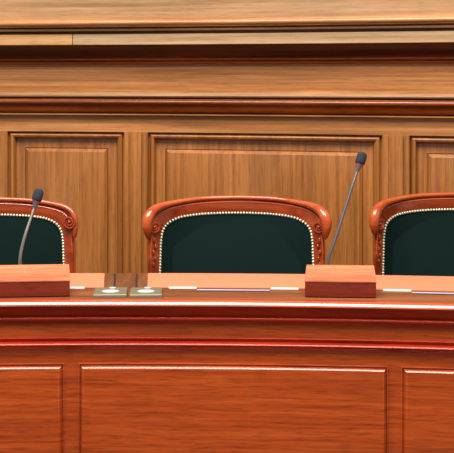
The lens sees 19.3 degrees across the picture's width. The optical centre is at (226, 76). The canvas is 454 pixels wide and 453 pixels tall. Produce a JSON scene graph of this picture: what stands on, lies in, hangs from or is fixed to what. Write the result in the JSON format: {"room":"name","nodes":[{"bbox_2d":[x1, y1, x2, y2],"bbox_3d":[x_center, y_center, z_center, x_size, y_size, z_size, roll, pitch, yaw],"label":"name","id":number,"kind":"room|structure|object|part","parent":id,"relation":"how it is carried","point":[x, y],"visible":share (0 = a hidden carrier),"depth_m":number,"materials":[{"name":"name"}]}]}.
{"room":"courtroom","nodes":[
{"label":"courtroom","id":0,"kind":"room"},
{"bbox_2d":[0,0,453,272],"bbox_3d":[-0.006,0.060,5.215,4.709,2.700,0.556,0,0,15],"label":"wall","id":1,"kind":"structure","parent":0,"point":[109,170],"depth_m":5.34,"materials":[{"name":"brown wood"}]},
{"bbox_2d":[0,34,72,44],"bbox_3d":[-1.457,-0.149,5.485,1.697,0.041,0.219,0,0,4],"label":"trim","id":2,"kind":"structure","parent":1,"relation":"attached to","point":[61,39],"depth_m":5.34,"materials":[{"name":"brown wood"}]},
{"bbox_3d":[-0.658,0.706,5.465,0.496,0.967,0.043,0,0,10],"label":"panel moulding","id":3,"kind":"part","parent":1,"relation":"part of","materials":[{"name":"brown wood"}]},
{"bbox_3d":[-0.661,0.706,5.482,0.437,0.911,0.020,0,0,10],"label":"raised panel","id":4,"kind":"part","parent":1,"relation":"part of","materials":[{"name":"brown wood"}]},
{"bbox_2d":[0,63,453,93],"bbox_3d":[-0.006,0.006,5.150,4.666,0.116,0.391,0,0,15],"label":"trim","id":5,"kind":"structure","parent":1,"relation":"attached to","point":[392,78],"depth_m":5.30,"materials":[{"name":"brown wood"}]},
{"bbox_2d":[0,57,453,63],"bbox_3d":[-0.006,-0.063,5.131,4.675,0.023,0.428,0,0,15],"label":"trim","id":6,"kind":"structure","parent":1,"relation":"attached to","point":[371,60],"depth_m":5.26,"materials":[{"name":"red wood"}]},
{"bbox_2d":[0,112,453,118],"bbox_3d":[-0.006,0.150,5.137,4.672,0.014,0.416,0,0,15],"label":"trim","id":7,"kind":"structure","parent":1,"relation":"attached to","point":[1,113],"depth_m":5.27,"materials":[{"name":"brown wood"}]},
{"bbox_2d":[0,98,453,114],"bbox_3d":[-0.006,0.115,5.121,4.680,0.055,0.446,0,0,15],"label":"trim","id":8,"kind":"structure","parent":1,"relation":"attached to","point":[151,105],"depth_m":5.25,"materials":[{"name":"red wood"}]},
{"bbox_2d":[0,42,453,58],"bbox_3d":[-0.006,-0.102,5.100,4.691,0.054,0.488,0,0,15],"label":"trim","id":9,"kind":"structure","parent":1,"relation":"attached to","point":[426,49],"depth_m":5.24,"materials":[{"name":"brown wood"}]},
{"bbox_2d":[0,92,453,97],"bbox_3d":[-0.006,0.072,5.142,4.670,0.018,0.406,0,0,15],"label":"trim","id":10,"kind":"structure","parent":1,"relation":"attached to","point":[2,94],"depth_m":5.28,"materials":[{"name":"brown wood"}]},
{"bbox_2d":[0,24,453,34],"bbox_3d":[-0.006,-0.189,5.085,4.699,0.013,0.517,0,0,15],"label":"trim","id":11,"kind":"structure","parent":1,"relation":"attached to","point":[423,25],"depth_m":5.17,"materials":[{"name":"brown wood"}]},
{"bbox_2d":[0,12,453,28],"bbox_3d":[-0.006,-0.217,5.074,4.704,0.044,0.538,0,0,15],"label":"trim","id":12,"kind":"structure","parent":1,"relation":"attached to","point":[393,18],"depth_m":5.16,"materials":[{"name":"brown wood"}]},
{"bbox_3d":[-0.006,0.189,5.152,4.667,0.067,0.396,0,0,15],"label":"rail","id":13,"kind":"part","parent":1,"relation":"part of","materials":[{"name":"brown wood"}]},
{"bbox_2d":[73,31,453,44],"bbox_3d":[0.816,-0.149,4.929,3.073,0.041,0.288,0,0,21],"label":"trim","id":14,"kind":"structure","parent":1,"relation":"attached to","point":[400,36],"depth_m":5.14,"materials":[{"name":"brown wood"}]},
{"bbox_3d":[0.140,0.706,5.292,0.895,0.911,0.028,0,0,16],"label":"raised panel","id":15,"kind":"part","parent":1,"relation":"part of","materials":[{"name":"brown wood"}]},
{"bbox_3d":[0.144,0.706,5.272,0.958,0.967,0.052,0,0,16],"label":"panel moulding","id":16,"kind":"part","parent":1,"relation":"part of","materials":[{"name":"brown wood"}]},
{"bbox_3d":[1.177,0.706,4.897,1.042,0.967,0.051,0,0,23],"label":"panel moulding","id":17,"kind":"part","parent":1,"relation":"part of","materials":[{"name":"brown wood"}]},
{"bbox_3d":[1.172,0.706,4.918,0.975,0.911,0.027,0,0,23],"label":"raised panel","id":18,"kind":"part","parent":1,"relation":"part of","materials":[{"name":"brown wood"}]},
{"bbox_3d":[0.000,1.460,2.600,7.000,0.100,7.200,0,0,0],"label":"floor","id":19,"kind":"structure","parent":0,"visible":0},
{"bbox_2d":[0,197,77,272],"bbox_3d":[-0.809,0.910,4.348,0.656,1.005,0.476,0,0,0],"label":"armchair","id":20,"kind":"object","parent":19,"relation":"on","point":[53,228],"visible":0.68,"depth_m":4.52,"materials":[{"name":"green leather"}]},
{"bbox_3d":[-0.809,0.476,4.506,0.618,0.136,0.063,0,0,0],"label":"crest rail","id":21,"kind":"part","parent":20,"relation":"part of","materials":[{"name":"brown wood"}]},
{"bbox_2d":[0,273,453,452],"bbox_3d":[0.018,1.008,3.798,2.699,0.803,0.682,0,0,3],"label":"desk","id":22,"kind":"object","parent":19,"relation":"on","point":[219,362],"visible":0.89,"depth_m":3.62,"materials":[{"name":"brown wood"}]},
{"bbox_3d":[-0.863,1.015,3.598,0.843,0.470,0.030,0,0,-5],"label":"panel","id":23,"kind":"part","parent":22,"relation":"part of","materials":[{"name":"brown wood"}]},
{"bbox_2d":[0,264,69,296],"bbox_3d":[-0.589,0.570,3.754,0.294,0.076,0.141,0,0,-6],"label":"box","id":24,"kind":"object","parent":22,"relation":"on","point":[40,279],"visible":1,"depth_m":3.70,"materials":[{"name":"brown wood"}]},
{"bbox_2d":[18,188,43,264],"bbox_3d":[-0.569,0.435,3.840,0.090,0.225,0.030,0,0,-41],"label":"gooseneck microphone","id":25,"kind":"object","parent":24,"relation":"on","point":[38,193],"visible":0.85,"depth_m":3.84,"materials":[{"name":"black plastic"}]},
{"bbox_3d":[-0.573,0.459,3.829,0.060,0.175,0.015,0,0,-42],"label":"stem","id":26,"kind":"part","parent":25,"relation":"part of","materials":[{"name":"silver metal"}]},
{"bbox_3d":[-0.586,0.549,3.729,0.294,0.035,0.091,0,0,-6],"label":"lid","id":27,"kind":"part","parent":24,"relation":"part of","materials":[{"name":"brown wood"}]},
{"bbox_2d":[93,287,127,297],"bbox_3d":[-0.326,0.603,3.736,0.093,0.013,0.128,0,0,-3],"label":"control plate","id":28,"kind":"object","parent":22,"relation":"on","point":[99,292],"visible":1,"depth_m":3.71,"materials":[{"name":"beige metal"}]},
{"bbox_2d":[130,287,161,297],"bbox_3d":[-0.227,0.603,3.736,0.090,0.013,0.128,0,0,-3],"label":"control plate","id":29,"kind":"object","parent":22,"relation":"on","point":[135,292],"visible":1,"depth_m":3.71,"materials":[{"name":"beige metal"}]},
{"bbox_3d":[-0.128,0.610,3.853,0.081,0.003,0.026,0,0,1],"label":"hinge plate","id":30,"kind":"part","parent":22,"relation":"part of","materials":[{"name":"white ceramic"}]},
{"bbox_3d":[0.018,0.649,3.574,2.676,0.050,0.210,0,0,3],"label":"edge moulding","id":31,"kind":"part","parent":22,"relation":"part of","materials":[{"name":"red wood"}]},
{"bbox_3d":[0.018,0.726,3.588,2.677,0.034,0.223,0,0,3],"label":"bead moulding","id":32,"kind":"part","parent":22,"relation":"part of","materials":[{"name":"red wood"}]},
{"bbox_3d":[0.018,0.610,3.811,0.208,0.003,0.016,0,0,3],"label":"pen rail","id":33,"kind":"part","parent":22,"relation":"part of","materials":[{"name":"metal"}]},
{"bbox_3d":[0.015,1.015,3.618,0.841,0.470,0.030,0,0,3],"label":"panel","id":34,"kind":"part","parent":22,"relation":"part of","materials":[{"name":"brown wood"}]},
{"bbox_3d":[0.166,0.610,3.839,0.081,0.003,0.026,0,0,4],"label":"hinge plate","id":35,"kind":"part","parent":22,"relation":"part of","materials":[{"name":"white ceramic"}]},
{"bbox_2d":[305,265,376,296],"bbox_3d":[0.319,0.570,3.749,0.198,0.076,0.141,0,0,4],"label":"box","id":36,"kind":"object","parent":22,"relation":"on","point":[320,280],"visible":1,"depth_m":3.69,"materials":[{"name":"brown wood"}]},
{"bbox_3d":[0.317,0.549,3.724,0.198,0.035,0.091,0,0,4],"label":"lid","id":37,"kind":"part","parent":36,"relation":"part of","materials":[{"name":"brown wood"}]},
{"bbox_2d":[327,152,366,264],"bbox_3d":[0.344,0.382,3.840,0.147,0.331,0.030,0,0,-34],"label":"gooseneck microphone","id":38,"kind":"object","parent":36,"relation":"on","point":[361,157],"visible":0.88,"depth_m":3.84,"materials":[{"name":"black plastic"}]},
{"bbox_3d":[0.336,0.406,3.834,0.115,0.281,0.014,0,0,-31],"label":"stem","id":39,"kind":"part","parent":38,"relation":"part of","materials":[{"name":"silver metal"}]},
{"bbox_3d":[0.486,0.610,3.808,0.081,0.003,0.026,0,0,7],"label":"hinge plate","id":40,"kind":"part","parent":22,"relation":"part of","materials":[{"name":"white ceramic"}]},
{"bbox_3d":[0.889,1.015,3.516,0.855,0.470,0.030,0,0,11],"label":"panel","id":41,"kind":"part","parent":22,"relation":"part of","materials":[{"name":"brown wood"}]},
{"bbox_3d":[0.627,0.610,3.752,0.210,0.003,0.016,0,0,8],"label":"pen rail","id":42,"kind":"part","parent":22,"relation":"part of","materials":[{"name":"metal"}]},
{"bbox_2d":[142,195,331,273],"bbox_3d":[0.033,0.910,4.408,0.656,1.005,0.476,0,0,0],"label":"armchair","id":43,"kind":"object","parent":19,"relation":"on","point":[243,234],"visible":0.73,"depth_m":4.54,"materials":[{"name":"green leather"}]},
{"bbox_3d":[0.033,0.476,4.517,0.636,0.137,0.161,0,0,0],"label":"crest rail","id":44,"kind":"part","parent":43,"relation":"part of","materials":[{"name":"brown wood"}]},
{"bbox_2d":[369,192,453,275],"bbox_3d":[0.805,0.910,4.529,0.656,1.005,0.476,0,0,-6],"label":"armchair","id":45,"kind":"object","parent":19,"relation":"on","point":[413,234],"visible":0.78,"depth_m":4.64,"materials":[{"name":"green leather"}]},
{"bbox_3d":[0.793,0.476,4.638,0.636,0.137,0.161,0,0,-6],"label":"crest rail","id":46,"kind":"part","parent":45,"relation":"part of","materials":[{"name":"brown wood"}]}
]}

